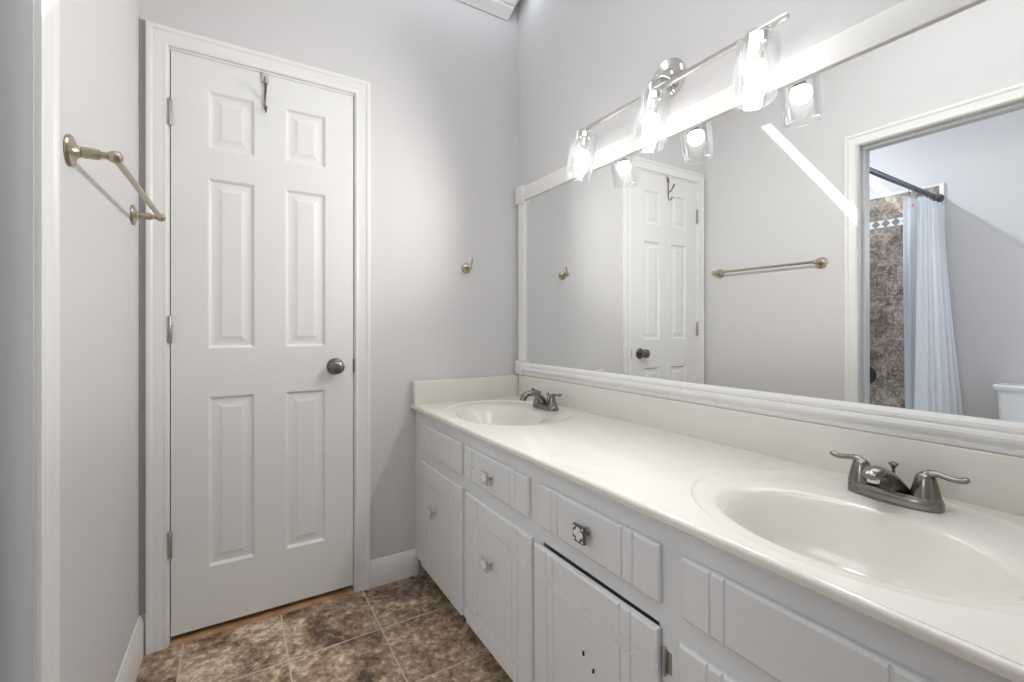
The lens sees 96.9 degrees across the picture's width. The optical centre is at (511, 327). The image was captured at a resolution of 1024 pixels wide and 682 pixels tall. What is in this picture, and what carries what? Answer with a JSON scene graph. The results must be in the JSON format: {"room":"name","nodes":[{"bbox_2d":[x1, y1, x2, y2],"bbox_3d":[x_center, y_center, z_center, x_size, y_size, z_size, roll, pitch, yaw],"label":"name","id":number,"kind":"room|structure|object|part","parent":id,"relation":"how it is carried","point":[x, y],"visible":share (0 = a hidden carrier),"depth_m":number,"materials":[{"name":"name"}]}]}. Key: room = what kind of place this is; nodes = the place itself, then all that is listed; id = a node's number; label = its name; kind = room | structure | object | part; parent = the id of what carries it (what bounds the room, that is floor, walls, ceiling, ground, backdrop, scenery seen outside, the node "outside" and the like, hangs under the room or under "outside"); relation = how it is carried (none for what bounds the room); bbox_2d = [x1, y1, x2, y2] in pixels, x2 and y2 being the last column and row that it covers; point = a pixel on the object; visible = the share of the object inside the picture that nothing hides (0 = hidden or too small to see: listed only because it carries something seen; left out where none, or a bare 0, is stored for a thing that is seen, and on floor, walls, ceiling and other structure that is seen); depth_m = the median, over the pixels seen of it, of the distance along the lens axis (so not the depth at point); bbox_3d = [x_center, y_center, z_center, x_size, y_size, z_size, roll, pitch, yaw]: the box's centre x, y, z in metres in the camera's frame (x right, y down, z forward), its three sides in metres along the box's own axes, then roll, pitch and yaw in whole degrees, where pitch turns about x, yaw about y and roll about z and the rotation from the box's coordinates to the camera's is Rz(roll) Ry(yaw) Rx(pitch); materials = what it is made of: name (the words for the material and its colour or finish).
{"room":"bathroom","nodes":[
{"label":"bathroom","id":0,"kind":"room"},
{"bbox_2d":[60,0,138,681],"bbox_3d":[-0.449,-0.273,0.054,0.115,2.750,3.358,0,0,-31],"label":"wall","id":1,"kind":"structure","parent":0,"point":[99,39],"depth_m":1.08,"materials":[{"name":"white paint"}]},
{"bbox_2d":[0,0,33,681],"bbox_3d":[-0.664,0.074,0.410,0.123,2.055,0.768,0,0,-31],"label":"wall","id":2,"kind":"structure","parent":1,"relation":"attached to","point":[16,16],"depth_m":0.75,"materials":[{"name":"grey paint"}]},
{"bbox_2d":[34,0,59,681],"bbox_3d":[-0.603,0.053,0.446,0.019,2.097,0.852,0,0,-31],"label":"trim","id":3,"kind":"structure","parent":1,"relation":"attached to","point":[46,12],"depth_m":0.78,"materials":[{"name":"white paint"}]},
{"bbox_2d":[63,134,165,224],"bbox_3d":[-1.003,-0.354,1.188,0.086,0.063,0.665,0,0,-31],"label":"towel bar","id":4,"kind":"object","parent":1,"relation":"attached to","point":[72,151],"visible":1,"depth_m":0.94,"materials":[{"name":"silver metal"}]},
{"bbox_3d":[-0.845,-0.354,0.932,0.074,0.026,0.026,0,0,-31],"label":"post","id":5,"kind":"part","parent":4,"relation":"part of","materials":[{"name":"silver metal"}]},
{"bbox_3d":[-1.152,-0.354,1.450,0.074,0.026,0.026,0,0,-31],"label":"post","id":6,"kind":"part","parent":4,"relation":"part of","materials":[{"name":"silver metal"}]},
{"bbox_2d":[115,615,143,681],"bbox_3d":[-1.036,1.035,1.171,0.014,0.133,0.836,0,0,-31],"label":"baseboard","id":7,"kind":"structure","parent":1,"relation":"attached to","point":[129,669],"depth_m":1.40,"materials":[{"name":"white paint"}]},
{"bbox_2d":[136,571,512,681],"bbox_3d":[-0.428,1.132,0.077,3.350,0.060,3.578,0,0,-31],"label":"floor","id":8,"kind":"structure","parent":0,"point":[408,629],"depth_m":1.57,"materials":[{"name":"tile"}]},
{"bbox_2d":[170,585,353,646],"bbox_3d":[-0.943,1.096,1.765,0.613,0.012,0.100,0,0,-31],"label":"threshold","id":9,"kind":"object","parent":8,"relation":"on","point":[179,639],"visible":0.57,"depth_m":1.71,"materials":[{"name":"brown wood"}]},
{"bbox_2d":[415,410,1009,681],"bbox_3d":[0.283,0.731,1.338,0.582,0.742,1.928,0,0,-31],"label":"vanity cabinet","id":10,"kind":"object","parent":8,"relation":"on","point":[559,579],"visible":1,"depth_m":0.97,"materials":[{"name":"white paint"}]},
{"bbox_3d":[-0.316,0.727,1.788,0.026,0.038,0.038,0,0,-31],"label":"knob","id":11,"kind":"part","parent":10,"relation":"part of","materials":[{"name":"grey metal"}]},
{"bbox_3d":[-0.280,0.463,1.767,0.014,0.110,0.397,0,0,-31],"label":"false drawer","id":12,"kind":"part","parent":10,"relation":"part of","materials":[{"name":"white paint"}]},
{"bbox_3d":[-0.281,0.788,1.768,0.014,0.447,0.406,0,0,-31],"label":"cabinet door","id":13,"kind":"part","parent":10,"relation":"part of","materials":[{"name":"white paint"}]},
{"bbox_2d":[480,558,485,572],"bbox_3d":[-0.089,0.728,1.391,0.002,0.033,0.033,0,0,-31],"label":"knob","id":14,"kind":"object","parent":10,"relation":"on","point":[483,560],"depth_m":1.39,"materials":[{"name":"silver metal"}]},
{"bbox_2d":[480,472,485,484],"bbox_3d":[-0.089,0.462,1.391,0.002,0.033,0.033,0,0,-31],"label":"knob","id":15,"kind":"object","parent":10,"relation":"attached to","point":[483,474],"depth_m":1.39,"materials":[{"name":"silver metal"}]},
{"bbox_3d":[-0.077,0.462,1.398,0.026,0.038,0.038,0,0,-31],"label":"knob","id":16,"kind":"part","parent":10,"relation":"part of","materials":[{"name":"grey metal"}]},
{"bbox_3d":[-0.077,0.728,1.398,0.026,0.038,0.038,0,0,-31],"label":"knob","id":17,"kind":"part","parent":10,"relation":"part of","materials":[{"name":"grey metal"}]},
{"bbox_3d":[-0.057,0.463,1.402,0.014,0.110,0.398,0,0,-31],"label":"drawer","id":18,"kind":"part","parent":10,"relation":"part of","materials":[{"name":"white paint"}]},
{"bbox_3d":[-0.050,0.788,1.390,0.014,0.447,0.400,0,0,-31],"label":"cabinet door","id":19,"kind":"part","parent":10,"relation":"part of","materials":[{"name":"white paint"}]},
{"bbox_2d":[573,524,582,544],"bbox_3d":[0.145,0.459,1.007,0.002,0.033,0.033,0,0,-31],"label":"knob","id":20,"kind":"object","parent":10,"relation":"attached to","point":[577,529],"depth_m":1.01,"materials":[{"name":"silver metal"}]},
{"bbox_3d":[0.157,0.459,1.014,0.026,0.038,0.038,0,0,-31],"label":"knob","id":21,"kind":"part","parent":10,"relation":"part of","materials":[{"name":"grey metal"}]},
{"bbox_3d":[0.171,0.790,1.026,0.018,0.450,0.413,0,0,-31],"label":"cabinet door","id":22,"kind":"part","parent":10,"relation":"part of","materials":[{"name":"white paint"}]},
{"bbox_3d":[0.176,0.463,1.022,0.014,0.110,0.396,0,0,-31],"label":"drawer","id":23,"kind":"part","parent":10,"relation":"part of","materials":[{"name":"white paint"}]},
{"bbox_3d":[0.409,0.788,0.641,0.014,0.447,0.407,0,0,-31],"label":"cabinet door","id":24,"kind":"part","parent":10,"relation":"part of","materials":[{"name":"white paint"}]},
{"bbox_2d":[411,374,1023,681],"bbox_3d":[0.296,0.355,1.335,0.562,0.238,1.946,0,0,-31],"label":"countertop","id":25,"kind":"structure","parent":10,"relation":"on","point":[768,492],"depth_m":0.93,"materials":[{"name":"white stone"}]},
{"bbox_2d":[444,400,571,425],"bbox_3d":[-0.020,0.407,1.845,0.490,0.134,0.580,0,0,-31],"label":"sink basin","id":26,"kind":"object","parent":25,"relation":"in","point":[476,412],"depth_m":1.96,"materials":[{"name":"white ceramic"}]},
{"bbox_2d":[520,388,561,410],"bbox_3d":[0.138,0.303,1.918,0.169,0.082,0.171,0,0,20],"label":"faucet","id":27,"kind":"object","parent":25,"relation":"on","point":[540,402],"visible":1,"depth_m":1.89,"materials":[{"name":"silver metal"}]},
{"bbox_3d":[0.096,0.301,1.905,0.143,0.077,0.034,0,0,-31],"label":"spout","id":28,"kind":"part","parent":27,"relation":"part of","materials":[{"name":"silver metal"}]},
{"bbox_3d":[0.115,0.301,1.976,0.045,0.053,0.045,0,0,-31],"label":"handle","id":29,"kind":"part","parent":27,"relation":"part of","materials":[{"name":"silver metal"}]},
{"bbox_3d":[0.141,0.334,1.932,0.054,0.020,0.156,0,0,-31],"label":"plate","id":30,"kind":"part","parent":27,"relation":"part of","materials":[{"name":"silver metal"}]},
{"bbox_3d":[0.168,0.301,1.889,0.045,0.053,0.045,0,0,-31],"label":"handle","id":31,"kind":"part","parent":27,"relation":"part of","materials":[{"name":"silver metal"}]},
{"bbox_2d":[691,469,1023,615],"bbox_3d":[0.613,0.407,0.808,0.490,0.134,0.580,0,0,-31],"label":"sink basin","id":32,"kind":"object","parent":25,"relation":"in","point":[964,559],"depth_m":0.83,"materials":[{"name":"white ceramic"}]},
{"bbox_2d":[829,450,970,512],"bbox_3d":[0.768,0.305,0.915,0.165,0.077,0.165,0,0,14],"label":"faucet","id":33,"kind":"object","parent":25,"relation":"on","point":[877,482],"visible":1,"depth_m":0.87,"materials":[{"name":"silver metal"}]},
{"bbox_3d":[0.725,0.283,0.979,0.020,0.024,0.073,0,0,-29],"label":"lever","id":34,"kind":"part","parent":33,"relation":"part of","materials":[{"name":"silver metal"}]},
{"bbox_3d":[0.737,0.301,0.957,0.047,0.049,0.047,0,0,-31],"label":"handle","id":35,"kind":"part","parent":33,"relation":"part of","materials":[{"name":"silver metal"}]},
{"bbox_3d":[0.728,0.301,0.890,0.118,0.070,0.060,0,0,-31],"label":"spout","id":36,"kind":"part","parent":33,"relation":"part of","materials":[{"name":"silver metal"}]},
{"bbox_3d":[0.782,0.301,0.931,0.017,0.050,0.017,0,0,-31],"label":"lift rod","id":37,"kind":"part","parent":33,"relation":"part of","materials":[{"name":"silver metal"}]},
{"bbox_3d":[0.765,0.333,0.911,0.058,0.022,0.153,0,0,-31],"label":"plate","id":38,"kind":"part","parent":33,"relation":"part of","materials":[{"name":"silver metal"}]},
{"bbox_3d":[0.791,0.301,0.868,0.047,0.049,0.047,0,0,-31],"label":"handle","id":39,"kind":"part","parent":33,"relation":"part of","materials":[{"name":"silver metal"}]},
{"bbox_3d":[0.805,0.283,0.848,0.020,0.024,0.073,0,0,-34],"label":"lever","id":40,"kind":"part","parent":33,"relation":"part of","materials":[{"name":"silver metal"}]},
{"bbox_3d":[0.409,0.463,0.641,0.014,0.110,0.397,0,0,-31],"label":"false drawer","id":41,"kind":"part","parent":10,"relation":"part of","materials":[{"name":"white paint"}]},
{"bbox_2d":[139,0,517,652],"bbox_3d":[-0.608,-0.273,1.988,1.624,2.750,0.110,0,0,-31],"label":"wall","id":42,"kind":"structure","parent":0,"point":[442,75],"depth_m":2.03,"materials":[{"name":"white paint"}]},
{"bbox_2d":[139,19,144,614],"bbox_3d":[-1.245,-0.035,1.530,0.017,2.004,0.006,0,0,-31],"label":"trim","id":43,"kind":"structure","parent":42,"relation":"attached to","point":[141,21],"depth_m":1.53,"materials":[{"name":"grey wood"}]},
{"bbox_2d":[145,20,369,655],"bbox_3d":[-0.917,0.035,1.724,0.744,2.134,0.018,0,0,-31],"label":"trim","id":44,"kind":"structure","parent":42,"relation":"attached to","point":[158,37],"depth_m":1.55,"materials":[{"name":"white paint"}]},
{"bbox_2d":[168,46,354,645],"bbox_3d":[-0.932,0.059,1.747,0.653,2.085,0.180,0,0,-31],"label":"door","id":45,"kind":"structure","parent":42,"relation":"in","point":[261,205],"depth_m":1.71,"materials":[{"name":"white paint"}]},
{"bbox_2d":[261,72,268,112],"bbox_3d":[-0.932,-0.884,1.712,0.026,0.157,0.095,0,0,-31],"label":"hook","id":46,"kind":"object","parent":45,"relation":"hanging from","point":[264,76],"visible":0.99,"depth_m":1.71,"materials":[{"name":"silver metal"}]},
{"bbox_3d":[-0.946,-0.945,1.734,0.026,0.037,0.042,0,0,-31],"label":"hanger plate","id":47,"kind":"part","parent":46,"relation":"part of","materials":[{"name":"silver metal"}]},
{"bbox_3d":[-0.703,0.158,1.822,0.067,0.067,0.069,0,0,-31],"label":"knob","id":48,"kind":"part","parent":45,"relation":"part of","materials":[{"name":"grey metal"}]},
{"bbox_2d":[370,549,418,588],"bbox_3d":[-0.511,1.046,1.975,0.212,0.113,0.013,0,0,-31],"label":"baseboard","id":49,"kind":"structure","parent":42,"relation":"attached to","point":[402,565],"depth_m":1.97,"materials":[{"name":"white paint"}]},
{"bbox_2d":[462,259,472,272],"bbox_3d":[-0.205,-0.291,2.138,0.047,0.063,0.053,0,0,-31],"label":"robe hook","id":50,"kind":"object","parent":42,"relation":"attached to","point":[466,267],"visible":1,"depth_m":2.15,"materials":[{"name":"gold metal"}]},
{"bbox_2d":[457,0,517,20],"bbox_3d":[-0.605,-1.594,1.877,1.474,0.108,0.082,0,0,-31],"label":"trim","id":51,"kind":"structure","parent":42,"relation":"attached to","point":[502,9],"depth_m":2.22,"materials":[{"name":"white paint"}]},
{"bbox_2d":[518,0,905,186],"bbox_3d":[0.973,-0.273,0.863,0.100,2.750,3.458,0,0,-31],"label":"wall","id":52,"kind":"structure","parent":0,"point":[580,61],"depth_m":1.68,"materials":[{"name":"white paint"}]},
{"bbox_2d":[575,12,789,163],"bbox_3d":[0.464,-0.724,1.433,0.174,0.322,0.792,0,0,-31],"label":"vanity light","id":53,"kind":"object","parent":52,"relation":"attached to","point":[668,79],"visible":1,"depth_m":1.41,"materials":[{"name":"silver metal"}]},
{"bbox_2d":[575,130,590,163],"bbox_3d":[0.265,-0.655,1.715,0.128,0.184,0.104,0,0,-31],"label":"shade","id":54,"kind":"object","parent":53,"relation":"attached to","point":[582,155],"depth_m":1.70,"materials":[{"name":"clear glass"}]},
{"bbox_2d":[643,90,662,130],"bbox_3d":[0.440,-0.655,1.429,0.128,0.184,0.104,0,0,-31],"label":"shade","id":55,"kind":"object","parent":53,"relation":"attached to","point":[651,121],"depth_m":1.42,"materials":[{"name":"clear glass"}]},
{"bbox_3d":[0.471,-0.789,1.471,0.081,0.076,0.022,0,0,-31],"label":"arm","id":56,"kind":"part","parent":53,"relation":"part of","materials":[{"name":"silver metal"}]},
{"bbox_2d":[744,30,769,82],"bbox_3d":[0.614,-0.655,1.143,0.128,0.184,0.104,0,0,-31],"label":"shade","id":57,"kind":"object","parent":53,"relation":"attached to","point":[756,69],"depth_m":1.13,"materials":[{"name":"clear glass"}]},
{"bbox_2d":[515,0,1023,457],"bbox_3d":[0.537,-0.233,1.454,0.026,0.936,1.961,0,0,-31],"label":"wall mirror","id":58,"kind":"object","parent":52,"relation":"attached to","point":[835,237],"visible":1,"depth_m":1.11,"materials":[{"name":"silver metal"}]},
{"bbox_3d":[0.049,-0.230,2.262,0.016,0.790,0.047,0,0,-31],"label":"rail","id":59,"kind":"part","parent":58,"relation":"part of","materials":[{"name":"white paint"}]},
{"bbox_3d":[0.556,-0.663,1.437,0.010,0.067,1.913,0,0,-31],"label":"rail","id":60,"kind":"part","parent":58,"relation":"part of","materials":[{"name":"white paint"}]},
{"bbox_3d":[0.550,0.205,1.434,0.023,0.060,1.913,0,0,-31],"label":"rail","id":61,"kind":"part","parent":58,"relation":"part of","materials":[{"name":"white paint"}]},
{"bbox_2d":[515,374,1023,515],"bbox_3d":[0.527,0.288,1.476,0.019,0.105,1.946,0,0,-31],"label":"backsplash","id":62,"kind":"structure","parent":52,"relation":"attached to","point":[997,480],"depth_m":1.12,"materials":[{"name":"stone"}]}
]}

